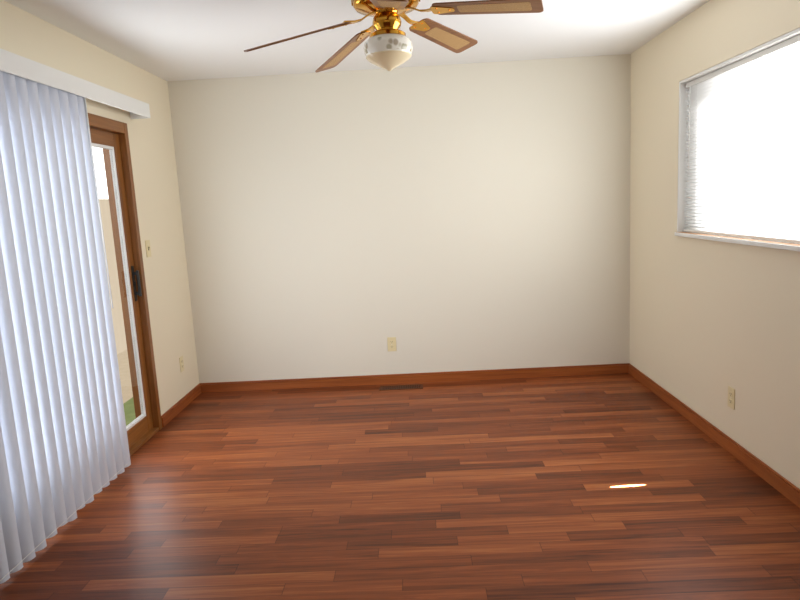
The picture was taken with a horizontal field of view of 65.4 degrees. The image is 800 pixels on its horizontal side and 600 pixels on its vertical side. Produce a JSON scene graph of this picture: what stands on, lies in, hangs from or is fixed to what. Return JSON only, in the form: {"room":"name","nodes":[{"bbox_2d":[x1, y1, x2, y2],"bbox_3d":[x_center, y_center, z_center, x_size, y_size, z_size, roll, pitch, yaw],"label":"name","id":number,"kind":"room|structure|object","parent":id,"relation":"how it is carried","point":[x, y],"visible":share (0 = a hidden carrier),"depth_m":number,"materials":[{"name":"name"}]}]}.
{"room":"empty living room","nodes":[
{"label":"empty living room","id":0,"kind":"room"},
{"bbox_2d":[0,0,198,415],"bbox_3d":[-1.826,0.033,1.850,0.150,2.440,6.179,-3,9,1],"label":"wall","id":1,"kind":"structure","parent":0,"point":[25,34],"depth_m":4.32,"materials":[{"name":"beige paint"}]},
{"bbox_2d":[0,48,150,583],"bbox_3d":[-1.662,0.015,2.746,0.129,2.138,2.960,-3,9,1],"label":"vertical blinds","id":2,"kind":"object","parent":1,"relation":"attached to","point":[64,452],"visible":1,"depth_m":2.90,"materials":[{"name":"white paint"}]},
{"bbox_2d":[90,128,152,447],"bbox_3d":[-1.732,-0.020,3.628,0.076,1.939,0.921,-3,9,1],"label":"sliding door","id":3,"kind":"structure","parent":1,"relation":"in","point":[139,427],"depth_m":3.98,"materials":[{"name":"brown wood"}]},
{"bbox_2d":[88,113,161,455],"bbox_3d":[-1.782,0.025,3.211,0.157,2.033,1.866,-3,9,1],"label":"door frame","id":4,"kind":"structure","parent":1,"relation":"attached to","point":[108,125],"depth_m":4.06,"materials":[{"name":"brown wood"}]},
{"bbox_2d":[145,240,150,256],"bbox_3d":[-1.699,-0.348,4.218,0.017,0.115,0.070,-3,9,1],"label":"light switch","id":5,"kind":"object","parent":1,"relation":"attached to","point":[148,248],"visible":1,"depth_m":4.21,"materials":[{"name":"beige plastic"}]},
{"bbox_2d":[161,384,201,426],"bbox_3d":[-1.633,0.778,4.681,0.014,0.078,0.783,-3,9,1],"label":"baseboard","id":6,"kind":"structure","parent":1,"relation":"attached to","point":[173,411],"depth_m":4.62,"materials":[{"name":"brown wood"}]},
{"bbox_2d":[179,356,183,371],"bbox_3d":[-1.649,0.484,4.713,0.007,0.115,0.070,-3,9,1],"label":"outlet","id":7,"kind":"object","parent":1,"relation":"attached to","point":[181,363],"visible":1,"depth_m":4.71,"materials":[{"name":"beige plastic"}]},
{"bbox_2d":[4,0,709,80],"bbox_3d":[-0.083,-1.320,1.606,3.776,0.120,6.479,-3,9,1],"label":"ceiling","id":8,"kind":"structure","parent":0,"point":[173,40],"depth_m":3.65,"materials":[{"name":"white paint"}]},
{"bbox_2d":[244,0,543,72],"bbox_3d":[-0.035,-1.212,2.673,1.250,0.426,1.196,-3,9,1],"label":"ceiling fan","id":9,"kind":"object","parent":8,"relation":"hanging from","point":[388,45],"visible":1,"depth_m":2.66,"materials":[{"name":"brown wood"}]},
{"bbox_2d":[167,54,630,382],"bbox_3d":[0.042,-0.548,4.929,3.776,2.440,0.150,-3,9,1],"label":"wall","id":10,"kind":"structure","parent":0,"point":[457,217],"depth_m":4.84,"materials":[{"name":"beige paint"}]},
{"bbox_2d":[387,337,396,350],"bbox_3d":[-0.065,0.355,4.992,0.070,0.115,0.007,-3,9,1],"label":"outlet","id":11,"kind":"object","parent":10,"relation":"attached to","point":[391,342],"visible":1,"depth_m":4.99,"materials":[{"name":"beige plastic"}]},
{"bbox_2d":[199,363,629,392],"bbox_3d":[0.103,0.630,5.030,3.476,0.078,0.014,-3,9,1],"label":"baseboard","id":12,"kind":"structure","parent":10,"relation":"attached to","point":[418,377],"depth_m":5.02,"materials":[{"name":"brown wood"}]},
{"bbox_2d":[0,373,799,599],"bbox_3d":[0.052,1.206,2.000,3.776,0.120,6.479,-3,9,1],"label":"floor","id":13,"kind":"structure","parent":0,"point":[623,486],"depth_m":2.97,"materials":[{"name":"laminate"}]},
{"bbox_2d":[379,384,422,390],"bbox_3d":[0.010,0.689,4.917,0.340,0.006,0.110,-3,9,1],"label":"floor vent","id":14,"kind":"object","parent":13,"relation":"in","point":[403,387],"visible":1,"depth_m":4.91,"materials":[{"name":"brown metal"}]},
{"bbox_2d":[629,0,799,488],"bbox_3d":[1.795,-0.147,1.756,0.150,2.440,6.179,-3,9,1],"label":"wall","id":15,"kind":"structure","parent":0,"point":[711,321],"depth_m":3.56,"materials":[{"name":"beige paint"}]},
{"bbox_2d":[628,364,799,507],"bbox_3d":[1.775,1.024,1.933,0.014,0.078,6.165,-3,9,1],"label":"baseboard","id":16,"kind":"structure","parent":15,"relation":"attached to","point":[786,488],"depth_m":3.44,"materials":[{"name":"brown wood"}]},
{"bbox_2d":[728,386,734,409],"bbox_3d":[1.791,0.529,3.371,0.007,0.115,0.070,-3,9,1],"label":"outlet","id":17,"kind":"object","parent":15,"relation":"attached to","point":[731,397],"visible":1,"depth_m":3.36,"materials":[{"name":"beige plastic"}]},
{"bbox_2d":[674,28,799,251],"bbox_3d":[1.786,-0.746,3.049,0.168,0.941,1.716,-3,9,1],"label":"window","id":18,"kind":"structure","parent":15,"relation":"in","point":[682,165],"depth_m":3.52,"materials":[{"name":"white paint"}]},
{"bbox_2d":[684,35,799,242],"bbox_3d":[1.762,-0.749,3.049,0.041,0.898,1.676,-3,9,1],"label":"mini blind","id":19,"kind":"object","parent":18,"relation":"attached to","point":[761,73],"visible":1,"depth_m":3.17,"materials":[{"name":"white paint"}]},
{"label":"outside","id":20,"kind":"structure","parent":0,"visible":0},
{"bbox_2d":[92,147,126,353],"bbox_3d":[-3.407,-1.410,5.409,0.050,4.640,13.000,-3,9,1],"label":"exterior wall","id":21,"kind":"structure","parent":20,"point":[115,294],"depth_m":7.08,"materials":[{"name":"beige paint"}]},
{"bbox_2d":[117,350,135,425],"bbox_3d":[-2.516,0.821,5.743,1.490,0.040,13.000,-3,9,1],"label":"patio","id":22,"kind":"structure","parent":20,"point":[125,368],"depth_m":5.75,"materials":[{"name":"beige concrete"}]},
{"bbox_2d":[720,76,799,230],"bbox_3d":[3.931,-1.288,3.269,0.050,6.000,9.000,-3,9,1],"label":"sky","id":23,"kind":"structure","parent":20,"point":[758,178],"depth_m":7.05,"materials":[{"name":"white"}]}
]}

